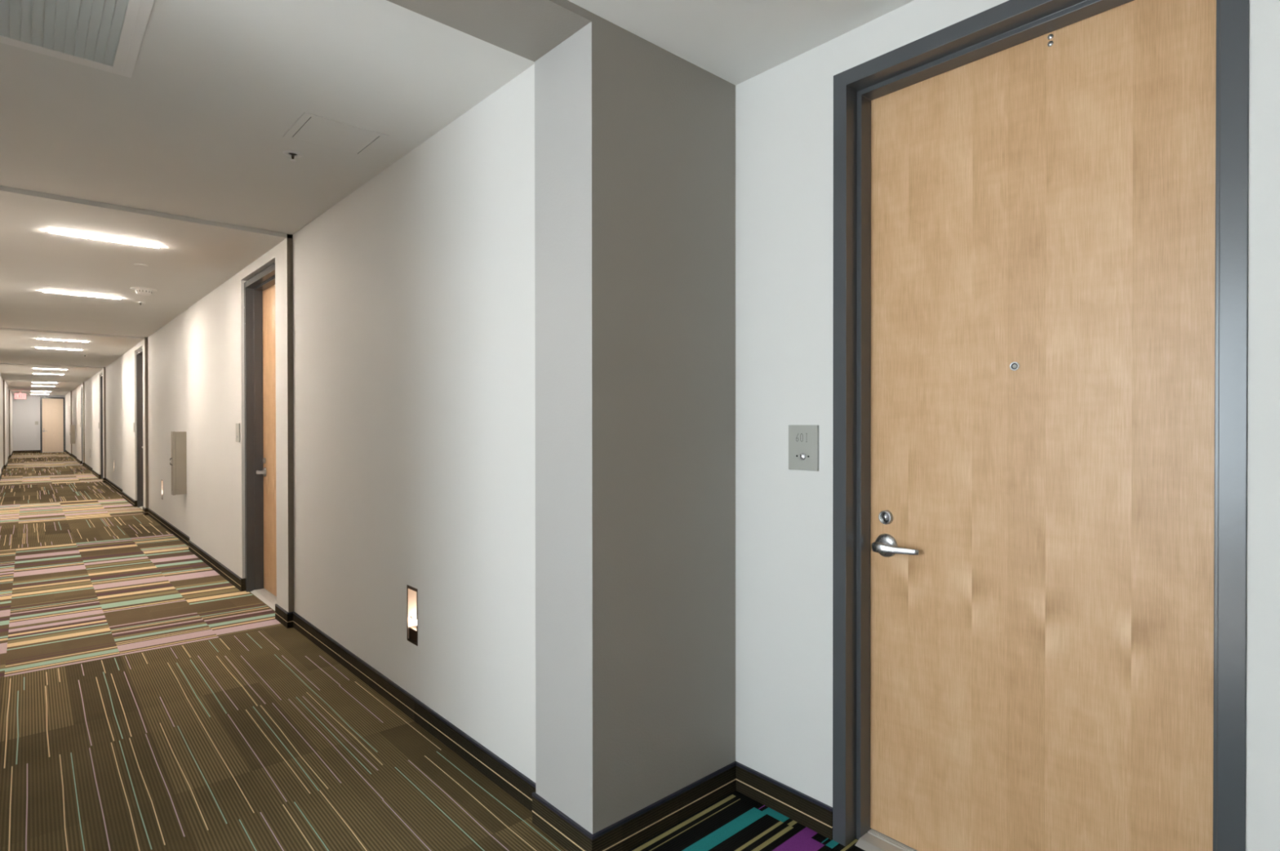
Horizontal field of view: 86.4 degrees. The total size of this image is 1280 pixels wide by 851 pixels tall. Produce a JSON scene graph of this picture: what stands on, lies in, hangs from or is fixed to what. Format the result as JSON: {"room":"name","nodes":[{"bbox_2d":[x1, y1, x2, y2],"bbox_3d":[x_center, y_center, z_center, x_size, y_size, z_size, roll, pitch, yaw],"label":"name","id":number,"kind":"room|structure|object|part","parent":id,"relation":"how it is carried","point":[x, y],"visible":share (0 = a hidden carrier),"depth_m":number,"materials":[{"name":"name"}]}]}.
{"room":"apartment corridor","nodes":[
{"label":"apartment corridor","id":0,"kind":"room"},
{"bbox_2d":[0,373,13,474],"bbox_3d":[-15.973,-0.097,14.685,3.120,2.800,38.900,0,0,-42],"label":"wall","id":1,"kind":"structure","parent":0,"point":[6,395],"depth_m":20.49,"materials":[{"name":"paint"}]},
{"bbox_2d":[0,451,13,479],"bbox_3d":[-14.824,1.244,15.725,0.050,0.104,38.900,0,0,-42],"label":"baseboard","id":2,"kind":"structure","parent":1,"relation":"attached to","point":[9,456],"depth_m":20.07,"materials":[{"name":"rubber"}]},
{"bbox_2d":[12,395,65,452],"bbox_3d":[-27.124,-0.182,30.915,3.400,2.800,0.150,0,0,-42],"label":"wall","id":3,"kind":"structure","parent":0,"point":[25,434],"depth_m":30.51,"materials":[{"name":"grey paint"}]},
{"bbox_2d":[13,450,39,453],"bbox_3d":[-27.471,1.169,30.503,0.920,0.104,0.010,0,0,-42],"label":"baseboard","id":4,"kind":"structure","parent":3,"relation":"attached to","point":[14,451],"depth_m":30.50,"materials":[{"name":"rubber"}]},
{"bbox_2d":[40,397,65,453],"bbox_3d":[-26.746,-0.034,31.020,0.861,2.502,0.190,0,0,-42],"label":"door","id":5,"kind":"structure","parent":3,"relation":"in","point":[52,410],"depth_m":31.05,"materials":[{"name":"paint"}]},
{"bbox_2d":[0,452,871,850],"bbox_3d":[-12.905,1.308,13.316,6.200,0.001,45.450,0,0,-42],"label":"floor","id":6,"kind":"structure","parent":0,"point":[149,701],"depth_m":3.01,"materials":[{"name":"carpet"}]},
{"bbox_2d":[0,0,914,395],"bbox_3d":[-12.911,-1.390,13.229,6.100,0.202,45.350,0,0,-42],"label":"ceiling","id":7,"kind":"structure","parent":0,"point":[183,155],"depth_m":2.86,"materials":[{"name":"paint"}]},
{"bbox_2d":[14,391,26,399],"bbox_3d":[-24.226,-1.197,26.623,0.330,0.316,0.043,0,0,-42],"label":"exit sign","id":8,"kind":"object","parent":7,"relation":"hanging from","point":[17,396],"visible":0.99,"depth_m":26.61,"materials":[{"name":"pink"}]},
{"bbox_2d":[35,347,81,351],"bbox_3d":[-9.668,-1.276,11.339,0.585,0.010,0.052,0,0,-42],"label":"recessed light","id":9,"kind":"object","parent":7,"relation":"in","point":[36,348],"visible":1,"depth_m":11.31,"materials":[{"name":"white plastic"}]},
{"bbox_2d":[37,338,88,342],"bbox_3d":[-8.598,-1.270,10.149,0.585,0.010,0.052,0,0,-42],"label":"recessed light","id":10,"kind":"object","parent":7,"relation":"in","point":[37,339],"visible":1,"depth_m":10.15,"materials":[{"name":"white plastic"}]},
{"bbox_2d":[0,0,154,77],"bbox_3d":[-1.854,-1.254,2.007,0.628,0.012,0.654,0,0,-42],"label":"ceiling vent","id":11,"kind":"object","parent":7,"relation":"in","point":[104,35],"visible":1,"depth_m":2.15,"materials":[{"name":"white metal"}]},
{"bbox_2d":[42,290,120,299],"bbox_3d":[-5.342,-1.252,6.527,0.585,0.010,0.052,0,0,-42],"label":"recessed light","id":12,"kind":"object","parent":7,"relation":"in","point":[49,291],"visible":1,"depth_m":6.50,"materials":[{"name":"white plastic"}]},
{"bbox_2d":[48,230,160,248],"bbox_3d":[-3.557,-1.242,4.542,0.585,0.010,0.052,0,0,-42],"label":"recessed light","id":13,"kind":"object","parent":7,"relation":"in","point":[50,231],"visible":1,"depth_m":4.52,"materials":[{"name":"white plastic"}]},
{"bbox_2d":[133,263,147,266],"bbox_3d":[-3.889,-1.249,5.305,0.090,0.004,0.090,0,0,-42],"label":"sprinkler cover","id":14,"kind":"object","parent":7,"relation":"attached to","point":[135,264],"visible":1,"depth_m":5.30,"materials":[{"name":"metal"}]},
{"bbox_2d":[130,287,156,295],"bbox_3d":[-4.568,-1.229,6.269,0.200,0.053,0.200,0,0,-42],"label":"smoke detector","id":15,"kind":"object","parent":7,"relation":"attached to","point":[140,291],"visible":1,"depth_m":6.23,"materials":[{"name":"white plastic"}]},
{"bbox_3d":[-4.568,-1.252,6.269,0.200,0.007,0.200,0,0,-42],"label":"mounting plate","id":16,"kind":"part","parent":15,"relation":"part of","materials":[{"name":"white plastic"}]},
{"bbox_2d":[282,150,302,161],"bbox_3d":[-1.618,-1.252,3.173,0.082,0.032,0.082,0,0,-42],"label":"sprinkler","id":17,"kind":"object","parent":7,"relation":"attached to","point":[291,153],"visible":1,"depth_m":3.17,"materials":[{"name":"white metal"}]},
{"bbox_2d":[282,111,389,157],"bbox_3d":[-1.331,-1.265,2.979,0.344,0.004,0.320,0,0,-42],"label":"access panel","id":18,"kind":"object","parent":7,"relation":"attached to","point":[309,128],"visible":1,"depth_m":2.97,"materials":[{"name":"paint"}]},
{"bbox_3d":[-1.331,-1.265,2.979,0.276,0.003,0.269,0,0,-42],"label":"door","id":19,"kind":"part","parent":18,"relation":"part of","materials":[{"name":"paint"}]},
{"bbox_2d":[65,0,1279,850],"bbox_3d":[-11.095,-0.103,14.936,0.897,2.800,45.050,0,0,-42],"label":"wall","id":20,"kind":"structure","parent":0,"point":[405,309],"depth_m":2.61,"materials":[{"name":"paint"}]},
{"bbox_2d":[70,425,75,444],"bbox_3d":[-21.371,0.329,25.635,0.152,0.708,0.308,0,0,-42],"label":"wall panel","id":21,"kind":"object","parent":20,"relation":"attached to","point":[72,427],"visible":1,"depth_m":25.54,"materials":[{"name":"metal"}]},
{"bbox_3d":[-21.400,0.329,25.609,0.024,0.708,0.308,0,0,-42],"label":"cabinet door","id":22,"kind":"part","parent":21,"relation":"part of","materials":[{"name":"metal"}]},
{"bbox_2d":[81,386,82,464],"bbox_3d":[-17.838,0.012,21.923,0.170,2.502,1.018,0,0,-42],"label":"door","id":23,"kind":"structure","parent":20,"relation":"in","point":[82,387],"depth_m":22.21,"materials":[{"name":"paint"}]},
{"bbox_2d":[100,373,102,479],"bbox_3d":[-12.637,0.041,16.137,0.170,2.502,1.018,0,0,-42],"label":"door","id":24,"kind":"structure","parent":20,"relation":"in","point":[101,375],"depth_m":16.44,"materials":[{"name":"paint"}]},
{"bbox_2d":[136,348,143,510],"bbox_3d":[-7.729,0.068,10.679,0.170,2.502,1.018,0,0,-42],"label":"door","id":25,"kind":"structure","parent":20,"relation":"in","point":[140,353],"depth_m":10.99,"materials":[{"name":"paint"}]},
{"bbox_2d":[169,431,186,495],"bbox_3d":[-5.178,0.420,7.625,0.152,0.708,0.128,0,0,-42],"label":"wall panel","id":26,"kind":"object","parent":20,"relation":"attached to","point":[179,457],"visible":1,"depth_m":7.59,"materials":[{"name":"metal"}]},
{"bbox_3d":[-5.207,0.420,7.598,0.024,0.708,0.128,0,0,-42],"label":"cabinet door","id":27,"kind":"part","parent":26,"relation":"part of","materials":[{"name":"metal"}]},
{"bbox_2d":[235,423,239,442],"bbox_3d":[-3.306,0.059,5.591,0.015,0.153,0.117,0,0,-42],"label":"plate","id":28,"kind":"object","parent":20,"relation":"attached to","point":[237,425],"visible":1,"depth_m":5.57,"materials":[{"name":"metal"}]},
{"bbox_2d":[244,262,276,610],"bbox_3d":[-2.805,0.096,5.202,0.170,2.502,1.018,0,0,-42],"label":"door","id":29,"kind":"structure","parent":20,"relation":"in","point":[260,344],"depth_m":5.50,"materials":[{"name":"wood"}]},
{"bbox_3d":[-3.032,0.377,5.457,0.056,0.032,0.146,0,0,-42],"label":"lever","id":30,"kind":"part","parent":29,"relation":"part of","materials":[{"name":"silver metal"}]},
{"bbox_2d":[406,585,417,646],"bbox_3d":[-1.028,0.878,3.182,0.076,0.261,0.115,0,0,-42],"label":"step light","id":31,"kind":"object","parent":20,"relation":"attached to","point":[411,593],"visible":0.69,"depth_m":3.20,"materials":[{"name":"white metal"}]},
{"bbox_2d":[65,449,832,850],"bbox_3d":[-11.180,1.246,14.867,0.687,0.104,45.050,0,0,-42],"label":"baseboard","id":32,"kind":"structure","parent":20,"relation":"attached to","point":[628,833],"depth_m":2.46,"materials":[{"name":"rubber"}]},
{"bbox_2d":[386,0,735,834],"bbox_3d":[-0.668,0.015,1.831,2.574,2.700,0.315,0,0,-42],"label":"column","id":33,"kind":"structure","parent":20,"relation":"attached to","point":[635,140],"depth_m":2.24,"materials":[{"name":"grey paint"}]},
{"bbox_2d":[788,425,818,471],"bbox_3d":[0.553,0.075,2.312,0.015,0.153,0.117,0,0,-42],"label":"plate","id":34,"kind":"object","parent":20,"relation":"attached to","point":[803,440],"visible":1,"depth_m":2.31,"materials":[{"name":"metal"}]},
{"bbox_2d":[832,0,1248,850],"bbox_3d":[1.036,0.112,1.908,0.176,2.502,1.018,0,0,-42],"label":"door","id":35,"kind":"structure","parent":20,"relation":"in","point":[1041,206],"depth_m":1.87,"materials":[{"name":"wood"}]},
{"bbox_3d":[0.811,0.392,2.164,0.056,0.032,0.146,0,0,-42],"label":"lever","id":36,"kind":"part","parent":35,"relation":"part of","materials":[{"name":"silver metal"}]}
]}

